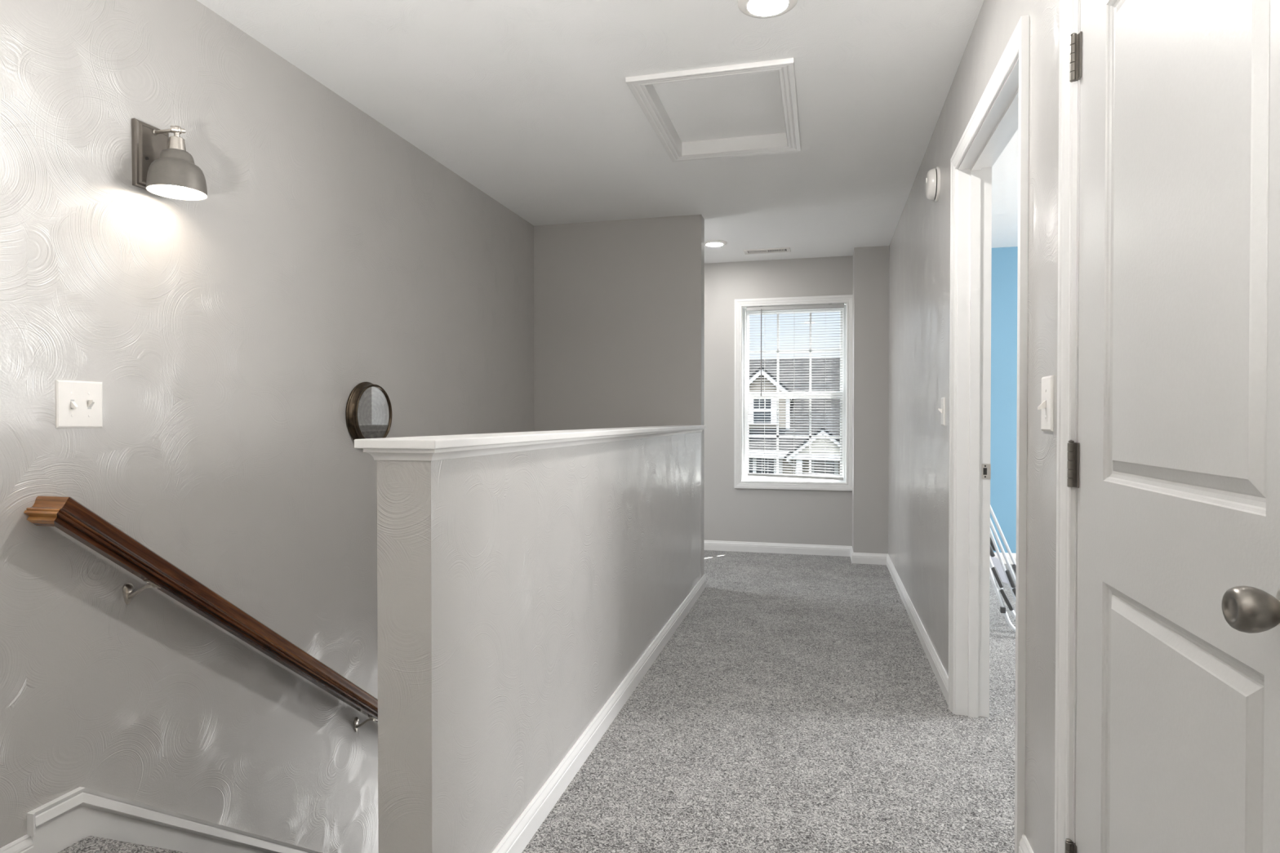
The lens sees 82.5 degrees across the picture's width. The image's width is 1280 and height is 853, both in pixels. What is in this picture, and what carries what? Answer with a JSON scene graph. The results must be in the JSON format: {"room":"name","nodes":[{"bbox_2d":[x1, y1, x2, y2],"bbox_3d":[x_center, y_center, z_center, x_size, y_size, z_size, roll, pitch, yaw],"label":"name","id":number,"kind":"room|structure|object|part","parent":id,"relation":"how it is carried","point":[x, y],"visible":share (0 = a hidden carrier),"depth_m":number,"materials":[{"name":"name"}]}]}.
{"room":"upstairs hallway","nodes":[
{"label":"upstairs hallway","id":0,"kind":"room"},
{"bbox_2d":[85,835,186,852],"bbox_3d":[-0.601,2.428,3.373,1.019,2.690,3.175,0,1,14],"label":"floor","id":1,"kind":"structure","parent":0,"point":[90,837],"depth_m":1.92,"materials":[{"name":"grey carpet"}]},
{"bbox_2d":[0,0,533,852],"bbox_3d":[-1.451,1.223,2.375,0.120,5.140,8.720,0,1,14],"label":"wall","id":2,"kind":"structure","parent":0,"point":[228,335],"depth_m":2.38,"materials":[{"name":"grey paint"}]},
{"bbox_2d":[0,834,33,852],"bbox_3d":[-1.966,1.076,0.034,0.014,0.083,3.691,0,1,14],"label":"baseboard","id":3,"kind":"structure","parent":2,"relation":"attached to","point":[24,844],"depth_m":1.80,"materials":[{"name":"white paint"}]},
{"bbox_2d":[54,379,102,428],"bbox_3d":[-1.483,-0.059,1.943,0.021,0.125,0.126,0,1,14],"label":"light switch","id":4,"kind":"object","parent":2,"relation":"attached to","point":[78,404],"visible":1,"depth_m":1.94,"materials":[{"name":"white plastic"}]},
{"bbox_2d":[131,118,207,200],"bbox_3d":[-1.356,-0.781,2.124,0.176,0.203,0.151,0,1,14],"label":"wall sconce","id":5,"kind":"object","parent":2,"relation":"attached to","point":[162,166],"visible":1,"depth_m":2.10,"materials":[{"name":"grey metal"}]},
{"bbox_3d":[-1.388,-0.861,2.131,0.074,0.016,0.016,0,1,14],"label":"arm","id":6,"kind":"part","parent":5,"relation":"part of","materials":[{"name":"silver metal"}]},
{"bbox_3d":[-1.344,-0.739,2.122,0.151,0.120,0.151,0,1,14],"label":"lamp shade","id":7,"kind":"part","parent":5,"relation":"part of","materials":[{"name":"grey metal"}]},
{"bbox_3d":[-1.344,-0.736,2.122,0.054,0.097,0.054,0,1,14],"label":"bulb","id":8,"kind":"part","parent":5,"relation":"part of","materials":[{"name":"white glass"}]},
{"bbox_2d":[26,786,320,852],"bbox_3d":[-1.115,2.437,3.435,0.024,2.981,3.305,0,1,14],"label":"skirt board","id":9,"kind":"object","parent":2,"relation":"attached to","point":[59,824],"visible":1,"depth_m":2.07,"materials":[{"name":"white paint"}]},
{"bbox_2d":[23,495,377,732],"bbox_3d":[-1.080,1.425,3.398,0.106,2.530,3.274,0,1,14],"label":"handrail","id":10,"kind":"object","parent":2,"relation":"attached to","point":[65,513],"visible":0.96,"depth_m":2.15,"materials":[{"name":"brown wood"}]},
{"bbox_2d":[345,382,392,440],"bbox_3d":[-1.166,-0.052,3.159,0.048,0.283,0.283,0,1,14],"label":"round mirror","id":11,"kind":"object","parent":2,"relation":"attached to","point":[368,414],"visible":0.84,"depth_m":3.12,"materials":[{"name":"brown metal"}]},
{"bbox_3d":[-1.150,-0.052,3.155,0.001,0.241,0.241,0,1,14],"label":"glass","id":12,"kind":"part","parent":11,"relation":"part of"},
{"bbox_2d":[57,550,1016,852],"bbox_3d":[1.332,1.226,1.675,5.620,0.250,8.470,0,1,14],"label":"floor","id":13,"kind":"structure","parent":0,"point":[798,704],"depth_m":2.55,"materials":[{"name":"grey carpet"}]},
{"bbox_2d":[990,505,1016,631],"bbox_3d":[2.017,0.671,3.885,0.452,0.806,0.520,0,1,14],"label":"frame","id":14,"kind":"object","parent":13,"relation":"on","point":[998,571],"visible":0.46,"depth_m":3.94,"materials":[{"name":"white metal"}]},
{"bbox_3d":[2.017,0.855,3.803,0.427,0.440,0.036,0,1,31],"label":"bent leg","id":15,"kind":"part","parent":14,"relation":"part of","materials":[{"name":"metal"}]},
{"bbox_3d":[1.962,0.846,3.709,0.446,0.459,0.034,0,1,31],"label":"bent leg","id":16,"kind":"part","parent":14,"relation":"part of","materials":[{"name":"metal"}]},
{"bbox_2d":[377,431,701,852],"bbox_3d":[-0.071,1.917,3.135,0.123,3.736,3.370,0,1,14],"label":"wall","id":17,"kind":"structure","parent":0,"point":[517,592],"depth_m":1.83,"materials":[{"name":"grey paint"}]},
{"bbox_2d":[354,425,705,461],"bbox_3d":[-0.078,0.030,3.102,0.182,0.043,3.400,0,1,14],"label":"wall cap","id":18,"kind":"object","parent":17,"relation":"on","point":[428,448],"visible":1,"depth_m":1.73,"materials":[{"name":"white paint"}]},
{"bbox_2d":[492,574,706,852],"bbox_3d":[-0.542,1.042,3.306,1.152,0.083,3.517,0,1,14],"label":"baseboard","id":19,"kind":"structure","parent":17,"relation":"attached to","point":[517,837],"depth_m":2.38,"materials":[{"name":"white paint"}]},
{"bbox_2d":[196,0,1017,263],"bbox_3d":[1.333,-1.399,1.652,5.860,0.120,8.720,0,1,14],"label":"ceiling","id":20,"kind":"structure","parent":0,"point":[531,104],"depth_m":2.95,"materials":[{"name":"white paint"}]},
{"bbox_2d":[625,57,800,162],"bbox_3d":[0.364,-1.380,3.190,0.637,0.086,0.910,0,1,14],"label":"attic hatch","id":21,"kind":"object","parent":20,"relation":"attached to","point":[746,108],"visible":0.91,"depth_m":3.20,"materials":[{"name":"white paint"}]},
{"bbox_3d":[0.364,-1.417,3.190,0.525,0.013,0.798,0,1,14],"label":"hatch panel","id":22,"kind":"part","parent":21,"relation":"part of","materials":[{"name":"white paint"}]},
{"bbox_2d":[704,240,727,246],"bbox_3d":[0.560,-1.371,5.489,0.188,0.016,0.188,0,1,14],"label":"recessed light","id":23,"kind":"object","parent":20,"relation":"in","point":[710,242],"visible":0.93,"depth_m":5.45,"materials":[{"name":"white plastic"}]},
{"bbox_2d":[743,247,791,254],"bbox_3d":[0.997,-1.378,5.730,0.356,0.006,0.140,0,1,14],"label":"ceiling vent","id":24,"kind":"object","parent":20,"relation":"in","point":[780,249],"visible":1,"depth_m":5.72,"materials":[{"name":"white plastic"}]},
{"bbox_2d":[737,0,797,17],"bbox_3d":[0.404,-1.338,2.309,0.188,0.016,0.188,0,1,14],"label":"recessed light","id":25,"kind":"object","parent":20,"relation":"in","point":[753,8],"visible":1,"depth_m":2.32,"materials":[{"name":"white plastic"}]},
{"bbox_2d":[533,214,704,577],"bbox_3d":[-0.150,1.196,4.946,1.158,5.140,0.120,0,1,14],"label":"wall","id":26,"kind":"structure","parent":0,"point":[619,305],"depth_m":4.86,"materials":[{"name":"grey paint"}]},
{"bbox_2d":[703,246,1017,553],"bbox_3d":[2.372,1.287,5.838,5.860,5.340,0.150,0,1,14],"label":"wall","id":27,"kind":"structure","parent":0,"point":[781,516],"depth_m":6.05,"materials":[{"name":"grey paint"}]},
{"bbox_2d":[733,294,853,490],"bbox_3d":[1.274,-0.274,6.097,0.954,1.587,0.148,0,1,14],"label":"window","id":28,"kind":"structure","parent":27,"relation":"in","point":[741,479],"depth_m":6.09,"materials":[{"name":"white plastic"}]},
{"bbox_3d":[1.289,0.076,6.126,0.802,0.733,0.026,0,1,14],"label":"sash","id":29,"kind":"part","parent":28,"relation":"part of","materials":[{"name":"white plastic"}]},
{"bbox_3d":[1.296,-0.619,6.146,0.802,0.745,0.026,0,1,14],"label":"sash","id":30,"kind":"part","parent":28,"relation":"part of","materials":[{"name":"white plastic"}]},
{"bbox_2d":[746,303,844,479],"bbox_3d":[1.279,-0.283,6.047,0.790,1.442,0.042,0,1,14],"label":"window blind","id":31,"kind":"object","parent":28,"relation":"attached to","point":[761,308],"visible":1,"depth_m":6.04,"materials":[{"name":"white plastic"}]},
{"bbox_3d":[1.042,-0.286,6.113,0.002,1.380,0.029,0,1,14],"label":"ladder cord","id":32,"kind":"part","parent":31,"relation":"part of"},
{"bbox_3d":[1.277,-0.285,6.054,0.002,1.380,0.029,0,1,14],"label":"ladder cord","id":33,"kind":"part","parent":31,"relation":"part of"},
{"bbox_3d":[1.285,0.416,6.060,0.780,0.044,0.024,0,1,14],"label":"rail","id":34,"kind":"part","parent":31,"relation":"part of","materials":[{"name":"white plastic"}]},
{"bbox_3d":[1.522,-0.284,5.993,0.002,1.380,0.029,0,1,14],"label":"ladder cord","id":35,"kind":"part","parent":31,"relation":"part of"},
{"bbox_2d":[994,552,1016,564],"bbox_3d":[3.573,1.020,5.451,3.083,0.083,0.014,0,1,14],"label":"baseboard","id":36,"kind":"structure","parent":27,"relation":"attached to","point":[995,553],"depth_m":5.63,"materials":[{"name":"white paint"}]},
{"bbox_2d":[852,245,888,554],"bbox_3d":[1.813,-0.162,5.756,0.256,2.440,0.290,0,1,14],"label":"wall","id":37,"kind":"structure","parent":0,"point":[870,325],"depth_m":5.62,"materials":[{"name":"grey paint"}]},
{"bbox_2d":[888,0,1059,852],"bbox_3d":[0.987,-0.120,1.685,0.115,2.440,8.590,0,1,14],"label":"wall","id":38,"kind":"structure","parent":0,"point":[919,247],"depth_m":2.52,"materials":[{"name":"grey paint"}]},
{"bbox_2d":[703,540,948,703],"bbox_3d":[1.214,1.025,4.984,1.748,0.083,3.969,0,1,-23],"label":"baseboard","id":39,"kind":"structure","parent":38,"relation":"attached to","point":[939,671],"depth_m":5.63,"materials":[{"name":"white paint"}]},
{"bbox_2d":[925,166,940,201],"bbox_3d":[1.292,-1.071,3.233,0.050,0.148,0.148,0,1,14],"label":"smoke detector","id":40,"kind":"object","parent":38,"relation":"attached to","point":[932,180],"visible":1,"depth_m":3.18,"materials":[{"name":"white plastic"}]},
{"bbox_2d":[937,397,945,425],"bbox_3d":[1.261,-0.063,3.060,0.021,0.118,0.072,0,1,14],"label":"light switch","id":41,"kind":"object","parent":38,"relation":"attached to","point":[942,410],"visible":1,"depth_m":3.03,"materials":[{"name":"white plastic"}]},
{"bbox_3d":[1.268,-0.063,3.058,0.005,0.118,0.072,0,1,14],"label":"plate","id":42,"kind":"part","parent":41,"relation":"part of","materials":[{"name":"white plastic"}]},
{"bbox_2d":[947,14,1029,852],"bbox_3d":[1.132,0.037,2.297,0.134,2.114,1.029,0,1,14],"label":"door frame","id":43,"kind":"structure","parent":38,"relation":"attached to","point":[1002,109],"depth_m":2.72,"materials":[{"name":"white paint"}]},
{"bbox_3d":[1.292,0.168,2.724,0.031,0.056,0.001,0,1,14],"label":"strike plate","id":44,"kind":"part","parent":43,"relation":"part of","materials":[{"name":"silver metal"}]},
{"bbox_2d":[1018,834,1033,852],"bbox_3d":[0.916,1.059,1.675,0.014,0.083,0.304,0,1,14],"label":"baseboard","id":45,"kind":"structure","parent":38,"relation":"attached to","point":[1024,846],"depth_m":1.79,"materials":[{"name":"white paint"}]},
{"bbox_2d":[1037,374,1053,431],"bbox_3d":[0.906,-0.051,1.641,0.021,0.124,0.079,0,1,14],"label":"light switch","id":46,"kind":"object","parent":38,"relation":"attached to","point":[1046,406],"visible":1,"depth_m":1.62,"materials":[{"name":"white plastic"}]},
{"bbox_2d":[1054,0,1080,852],"bbox_3d":[0.825,0.051,1.071,0.132,2.112,0.899,0,1,14],"label":"door frame","id":47,"kind":"structure","parent":38,"relation":"attached to","point":[1068,183],"depth_m":1.48,"materials":[{"name":"white paint"}]},
{"bbox_2d":[1065,0,1279,852],"bbox_3d":[0.767,0.078,1.092,0.099,2.034,0.779,0,1,14],"label":"door","id":48,"kind":"structure","parent":38,"relation":"in","point":[1174,464],"depth_m":1.05,"materials":[{"name":"white paint"}]},
{"bbox_3d":[0.662,0.198,0.788,0.044,0.050,0.050,0,1,14],"label":"knob","id":49,"kind":"part","parent":48,"relation":"part of","materials":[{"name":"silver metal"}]},
{"label":"outside","id":50,"kind":"structure","parent":0,"visible":0},
{"bbox_3d":[11.722,3.703,46.985,120.000,0.250,83.230,0,1,14],"label":"ground","id":51,"kind":"structure","parent":50,"visible":0},
{"bbox_2d":[748,358,839,474],"bbox_3d":[5.824,0.785,23.333,16.600,6.080,14.320,0,1,14],"label":"townhouse","id":52,"kind":"structure","parent":51,"relation":"on","point":[757,367],"depth_m":19.73,"materials":[{"name":"beige"}]},
{"bbox_3d":[2.681,1.471,19.121,0.545,1.295,0.010,0,1,14],"label":"house pane","id":53,"kind":"part","parent":52,"relation":"part of","materials":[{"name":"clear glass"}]},
{"bbox_3d":[3.311,-0.438,19.768,0.465,0.700,0.010,0,1,14],"label":"house pane","id":54,"kind":"part","parent":52,"relation":"part of","materials":[{"name":"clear glass"}]},
{"bbox_3d":[3.250,1.473,18.979,0.449,1.295,0.010,0,1,14],"label":"house pane","id":55,"kind":"part","parent":52,"relation":"part of","materials":[{"name":"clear glass"}]},
{"bbox_3d":[3.639,2.324,16.705,0.134,3.140,0.130,0,1,14],"label":"porch post","id":56,"kind":"part","parent":52,"relation":"part of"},
{"bbox_3d":[4.288,2.214,18.722,0.220,2.818,0.040,0,1,14],"label":"house door","id":57,"kind":"part","parent":52,"relation":"part of","materials":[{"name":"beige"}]},
{"bbox_3d":[4.695,1.665,18.620,0.498,1.718,0.010,0,1,14],"label":"house pane","id":58,"kind":"part","parent":52,"relation":"part of","materials":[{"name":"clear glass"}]}
]}

